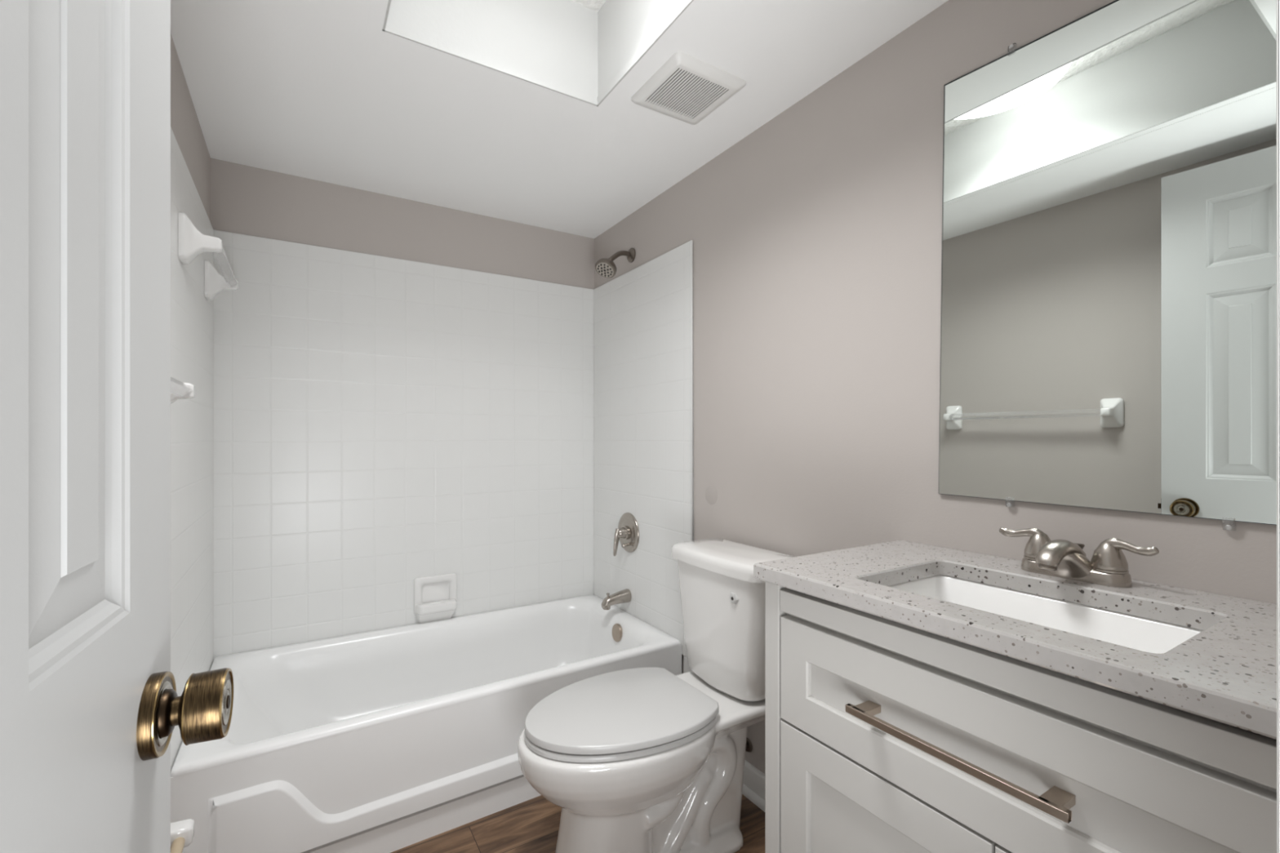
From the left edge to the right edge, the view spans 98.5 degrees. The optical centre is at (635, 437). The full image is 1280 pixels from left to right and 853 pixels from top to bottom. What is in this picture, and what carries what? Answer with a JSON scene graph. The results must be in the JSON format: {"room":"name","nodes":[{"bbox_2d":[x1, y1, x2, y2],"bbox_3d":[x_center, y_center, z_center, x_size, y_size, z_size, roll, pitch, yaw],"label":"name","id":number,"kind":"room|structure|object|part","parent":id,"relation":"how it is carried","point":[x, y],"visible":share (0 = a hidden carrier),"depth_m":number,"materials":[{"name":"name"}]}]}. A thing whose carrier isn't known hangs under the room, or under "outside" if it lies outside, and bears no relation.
{"room":"bathroom","nodes":[
{"label":"bathroom","id":0,"kind":"room"},
{"bbox_2d":[170,34,210,222],"bbox_3d":[-0.940,-0.105,0.935,0.100,2.495,2.457,0,0,-31],"label":"wall","id":1,"kind":"structure","parent":0,"point":[185,126],"depth_m":1.55,"materials":[{"name":"grey paint"}]},
{"bbox_2d":[170,818,194,852],"bbox_3d":[-0.841,0.758,0.958,0.092,0.075,0.200,0,0,-31],"label":"paper holder","id":2,"kind":"object","parent":1,"relation":"attached to","point":[182,832],"visible":0.48,"depth_m":1.03,"materials":[{"name":"white ceramic"}]},
{"bbox_2d":[170,377,195,404],"bbox_3d":[-0.806,-0.095,0.886,0.075,0.115,0.682,0,0,-31],"label":"towel bar","id":3,"kind":"object","parent":1,"relation":"attached to","point":[180,390],"visible":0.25,"depth_m":1.11,"materials":[{"name":"white ceramic"}]},
{"bbox_2d":[210,158,594,288],"bbox_3d":[-0.870,-0.105,2.358,1.502,2.495,0.100,0,0,-31],"label":"wall","id":4,"kind":"structure","parent":0,"point":[246,200],"depth_m":2.21,"materials":[{"name":"grey paint"}]},
{"bbox_2d":[170,127,693,770],"bbox_3d":[-0.635,0.209,1.973,1.501,1.867,0.800,0,0,-31],"label":"tub surround","id":5,"kind":"object","parent":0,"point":[357,427],"visible":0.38,"depth_m":2.18,"materials":[{"name":"white tile"}]},
{"bbox_3d":[-1.270,0.044,1.582,0.010,1.537,0.788,0,0,-31],"label":"panel","id":6,"kind":"part","parent":5,"relation":"part of","materials":[{"name":"white tile"}]},
{"bbox_2d":[177,212,238,300],"bbox_3d":[-1.222,-0.500,1.595,0.084,0.116,0.507,0,0,-31],"label":"towel bar","id":7,"kind":"object","parent":5,"relation":"attached to","point":[192,242],"visible":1,"depth_m":1.41,"materials":[{"name":"white ceramic"}]},
{"bbox_3d":[-1.110,-0.500,1.409,0.083,0.116,0.072,0,0,-31],"label":"post","id":8,"kind":"part","parent":7,"relation":"part of","materials":[{"name":"white ceramic"}]},
{"bbox_3d":[-1.336,-0.500,1.780,0.083,0.116,0.072,0,0,-31],"label":"post","id":9,"kind":"part","parent":7,"relation":"part of","materials":[{"name":"white ceramic"}]},
{"bbox_3d":[-0.841,0.044,2.311,1.501,1.537,0.010,0,0,-31],"label":"panel","id":10,"kind":"part","parent":5,"relation":"part of","materials":[{"name":"white tile"}]},
{"bbox_2d":[413,573,457,622],"bbox_3d":[-0.821,0.674,2.280,0.171,0.194,0.064,0,0,-31],"label":"soap dish","id":11,"kind":"object","parent":5,"relation":"attached to","point":[435,597],"visible":1,"depth_m":2.29,"materials":[{"name":"white ceramic"}]},
{"bbox_2d":[415,599,457,622],"bbox_3d":[-0.821,0.726,2.280,0.166,0.090,0.064,0,0,-31],"label":"tray","id":12,"kind":"object","parent":11,"relation":"on","point":[426,610],"depth_m":2.27,"materials":[{"name":"white ceramic"}]},
{"bbox_2d":[601,588,631,609],"bbox_3d":[-0.087,0.698,2.373,0.128,0.072,0.056,0,0,-31],"label":"tub spout","id":13,"kind":"object","parent":5,"relation":"attached to","point":[624,596],"visible":1,"depth_m":2.36,"materials":[{"name":"silver metal"}]},
{"bbox_2d":[613,512,639,555],"bbox_3d":[-0.062,0.420,2.383,0.077,0.182,0.172,0,0,-31],"label":"shower valve","id":14,"kind":"object","parent":5,"relation":"attached to","point":[628,531],"visible":1,"depth_m":2.37,"materials":[{"name":"silver metal"}]},
{"bbox_3d":[-0.077,0.451,2.373,0.041,0.120,0.018,0,0,-31],"label":"lever","id":15,"kind":"part","parent":14,"relation":"part of","materials":[{"name":"silver metal"}]},
{"bbox_3d":[-0.042,0.464,2.369,0.036,0.019,0.018,0,0,-31],"label":"volume knob","id":16,"kind":"part","parent":14,"relation":"part of","materials":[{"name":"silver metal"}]},
{"bbox_3d":[0.004,0.209,2.358,0.010,1.867,0.790,0,0,-31],"label":"panel","id":17,"kind":"part","parent":5,"relation":"part of","materials":[{"name":"white tile"}]},
{"bbox_2d":[170,0,948,238],"bbox_3d":[-0.230,-0.985,1.309,1.502,0.020,2.357,0,0,-31],"label":"ceiling","id":18,"kind":"structure","parent":0,"point":[301,88],"depth_m":1.61,"materials":[{"name":"white paint"}]},
{"bbox_2d":[382,0,693,106],"bbox_3d":[-0.060,-1.128,0.983,0.611,0.308,1.178,0,0,-31],"label":"skylight well","id":19,"kind":"object","parent":18,"relation":"attached to","point":[580,50],"visible":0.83,"depth_m":1.49,"materials":[{"name":"white paint"}]},
{"bbox_2d":[631,51,746,124],"bbox_3d":[0.145,-0.963,1.551,0.238,0.024,0.236,0,0,-31],"label":"exhaust fan","id":20,"kind":"object","parent":18,"relation":"attached to","point":[686,88],"visible":1,"depth_m":1.51,"materials":[{"name":"white plastic"}]},
{"bbox_2d":[645,68,730,119],"bbox_3d":[0.145,-0.952,1.536,0.171,0.002,0.164,0,0,-31],"label":"grille","id":21,"kind":"object","parent":20,"relation":"attached to","point":[682,93],"depth_m":1.53,"materials":[{"name":"white plastic"}]},
{"bbox_2d":[390,794,764,852],"bbox_3d":[0.068,1.193,0.822,1.702,0.100,3.700,0,0,-31],"label":"floor","id":22,"kind":"structure","parent":0,"point":[531,825],"depth_m":1.59,"materials":[{"name":"brown wood"}]},
{"bbox_2d":[170,594,681,852],"bbox_3d":[-0.634,0.953,1.971,1.480,0.380,0.784,0,0,-31],"label":"bathtub","id":23,"kind":"object","parent":22,"relation":"on","point":[388,740],"visible":0.84,"depth_m":1.66,"materials":[{"name":"white ceramic"}]},
{"bbox_3d":[-0.078,0.820,2.314,0.020,0.074,0.074,0,0,-31],"label":"overflow plate","id":24,"kind":"part","parent":23,"relation":"part of","materials":[{"name":"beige metal"}]},
{"bbox_2d":[517,538,794,852],"bbox_3d":[0.049,0.741,1.518,0.766,0.802,0.416,0,0,-31],"label":"toilet","id":25,"kind":"object","parent":22,"relation":"on","point":[650,759],"visible":0.98,"depth_m":1.46,"materials":[{"name":"white ceramic"}]},
{"bbox_3d":[-0.057,0.734,1.442,0.473,0.016,0.378,0,0,-31],"label":"seat","id":26,"kind":"part","parent":25,"relation":"part of","materials":[{"name":"grey plastic"}]},
{"bbox_3d":[-0.052,0.713,1.446,0.484,0.021,0.382,0,0,-31],"label":"seat lid","id":27,"kind":"part","parent":25,"relation":"part of","materials":[{"name":"grey plastic"}]},
{"bbox_3d":[0.050,0.943,1.508,0.758,0.400,0.385,0,0,-31],"label":"bowl","id":28,"kind":"part","parent":25,"relation":"part of","materials":[{"name":"white ceramic"}]},
{"bbox_3d":[0.293,0.561,1.667,0.194,0.348,0.388,0,0,-31],"label":"tank","id":29,"kind":"part","parent":25,"relation":"part of","materials":[{"name":"white ceramic"}]},
{"bbox_3d":[0.287,0.363,1.663,0.207,0.046,0.416,0,0,-31],"label":"tank lid","id":30,"kind":"part","parent":25,"relation":"part of","materials":[{"name":"white ceramic"}]},
{"bbox_2d":[764,581,1276,852],"bbox_3d":[0.622,0.710,0.877,0.498,0.867,0.729,0,0,-31],"label":"vanity cabinet","id":31,"kind":"object","parent":22,"relation":"on","point":[882,735],"visible":0.97,"depth_m":0.75,"materials":[{"name":"grey paint"}]},
{"bbox_3d":[0.379,0.789,0.889,0.020,0.507,0.373,0,0,-31],"label":"door","id":32,"kind":"part","parent":31,"relation":"part of","materials":[{"name":"grey paint"}]},
{"bbox_3d":[0.429,0.430,0.760,0.048,0.011,0.297,0,0,-31],"label":"handle","id":33,"kind":"part","parent":31,"relation":"part of","materials":[{"name":"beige metal"}]},
{"bbox_3d":[0.558,0.789,0.595,0.020,0.507,0.308,0,0,-31],"label":"door","id":34,"kind":"part","parent":31,"relation":"part of","materials":[{"name":"grey paint"}]},
{"bbox_2d":[753,540,1276,739],"bbox_3d":[0.628,0.262,0.889,0.475,0.030,0.744,0,0,-31],"label":"countertop","id":35,"kind":"structure","parent":31,"relation":"on","point":[1225,673],"depth_m":0.76,"materials":[{"name":"stone"}]},
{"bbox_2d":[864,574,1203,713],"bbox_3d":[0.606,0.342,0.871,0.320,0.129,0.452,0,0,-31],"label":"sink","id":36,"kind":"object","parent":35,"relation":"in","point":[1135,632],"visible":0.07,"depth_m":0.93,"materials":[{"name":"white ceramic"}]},
{"bbox_2d":[999,527,1159,587],"bbox_3d":[0.768,0.208,0.973,0.163,0.077,0.172,0,0,12],"label":"faucet","id":37,"kind":"object","parent":35,"relation":"on","point":[1108,566],"visible":1,"depth_m":0.93,"materials":[{"name":"silver metal"}]},
{"bbox_3d":[0.738,0.197,1.038,0.050,0.056,0.091,0,0,-31],"label":"handle","id":38,"kind":"part","parent":37,"relation":"part of","materials":[{"name":"silver metal"}]},
{"bbox_3d":[0.735,0.211,0.953,0.131,0.068,0.112,0,0,-31],"label":"spout","id":39,"kind":"part","parent":37,"relation":"part of","materials":[{"name":"silver metal"}]},
{"bbox_3d":[0.802,0.211,0.998,0.018,0.040,0.018,0,0,-31],"label":"lift rod","id":40,"kind":"part","parent":37,"relation":"part of","materials":[{"name":"silver metal"}]},
{"bbox_3d":[0.813,0.197,0.916,0.050,0.056,0.091,0,0,-31],"label":"handle","id":41,"kind":"part","parent":37,"relation":"part of","materials":[{"name":"silver metal"}]},
{"bbox_2d":[594,0,1276,773],"bbox_3d":[0.428,-0.105,1.770,0.100,2.495,2.457,0,0,-31],"label":"wall","id":42,"kind":"structure","parent":0,"point":[816,236],"depth_m":1.45,"materials":[{"name":"grey paint"}]},
{"bbox_2d":[595,248,635,278],"bbox_3d":[-0.086,-0.751,2.343,0.178,0.146,0.093,0,0,-31],"label":"shower","id":43,"kind":"object","parent":42,"relation":"attached to","point":[606,268],"visible":1,"depth_m":2.32,"materials":[{"name":"silver metal"}]},
{"bbox_3d":[-0.068,-0.774,2.368,0.115,0.063,0.021,0,0,-31],"label":"arm","id":44,"kind":"part","parent":43,"relation":"part of","materials":[{"name":"silver metal"}]},
{"bbox_2d":[705,484,717,504],"bbox_3d":[0.266,0.203,1.938,0.001,0.068,0.068,0,0,-31],"label":"paint patch","id":45,"kind":"object","parent":42,"relation":"attached to","point":[711,494],"visible":1,"depth_m":1.94,"materials":[{"name":"grey paint"}]},
{"bbox_2d":[745,737,752,751],"bbox_3d":[0.369,0.971,1.741,0.029,0.044,0.030,0,0,-31],"label":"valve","id":46,"kind":"object","parent":42,"relation":"attached to","point":[748,744],"visible":0.08,"depth_m":1.73,"materials":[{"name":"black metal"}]},
{"bbox_2d":[742,760,764,812],"bbox_3d":[0.411,1.096,1.676,0.026,0.094,0.800,0,0,-31],"label":"baseboard","id":47,"kind":"structure","parent":42,"relation":"attached to","point":[753,781],"depth_m":1.74,"materials":[{"name":"white paint"}]},
{"bbox_2d":[1004,497,1014,507],"bbox_3d":[0.760,0.132,1.119,0.011,0.020,0.013,0,0,-31],"label":"mirror clip","id":48,"kind":"object","parent":42,"relation":"attached to","point":[1009,500],"visible":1,"depth_m":1.11,"materials":[{"name":"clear plastic"}]},
{"bbox_2d":[1007,42,1017,55],"bbox_3d":[0.762,-0.784,1.115,0.011,0.020,0.013,0,0,-31],"label":"mirror clip","id":49,"kind":"object","parent":42,"relation":"attached to","point":[1011,47],"visible":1,"depth_m":1.11,"materials":[{"name":"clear plastic"}]},
{"bbox_2d":[938,0,1276,524],"bbox_3d":[0.850,-0.329,0.973,0.006,0.918,0.634,0,0,-31],"label":"wall mirror","id":50,"kind":"object","parent":42,"relation":"attached to","point":[1108,325],"visible":1,"depth_m":0.96,"materials":[{"name":"silver mirror"}]},
{"bbox_2d":[1222,517,1235,531],"bbox_3d":[0.921,0.135,0.855,0.011,0.020,0.013,0,0,-31],"label":"mirror clip","id":51,"kind":"object","parent":42,"relation":"attached to","point":[1228,524],"visible":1,"depth_m":0.85,"materials":[{"name":"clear plastic"}]},
{"bbox_3d":[0.414,-0.105,0.254,1.702,2.495,0.115,0,0,-31],"label":"wall","id":52,"kind":"structure","parent":0,"visible":0},
{"bbox_2d":[0,0,233,852],"bbox_3d":[-0.309,0.113,0.261,0.148,2.035,0.626,0,0,-31],"label":"door","id":53,"kind":"structure","parent":52,"relation":"in","point":[91,706],"depth_m":0.37,"materials":[{"name":"white paint"}]},
{"bbox_3d":[-0.386,0.241,0.493,0.035,0.059,0.060,0,0,-31],"label":"knob","id":54,"kind":"part","parent":53,"relation":"part of","materials":[{"name":"gold metal"}]},
{"bbox_3d":[-0.372,0.241,0.501,0.002,0.040,0.040,0,0,-27],"label":"knob","id":55,"kind":"part","parent":53,"relation":"part of","materials":[{"name":"beige"}]},
{"bbox_2d":[1275,0,1279,852],"bbox_3d":[0.123,0.087,0.086,0.734,2.118,0.131,0,0,-31],"label":"trim","id":56,"kind":"structure","parent":52,"relation":"attached to","point":[1277,2],"depth_m":0.30,"materials":[{"name":"white paint"}]}
]}

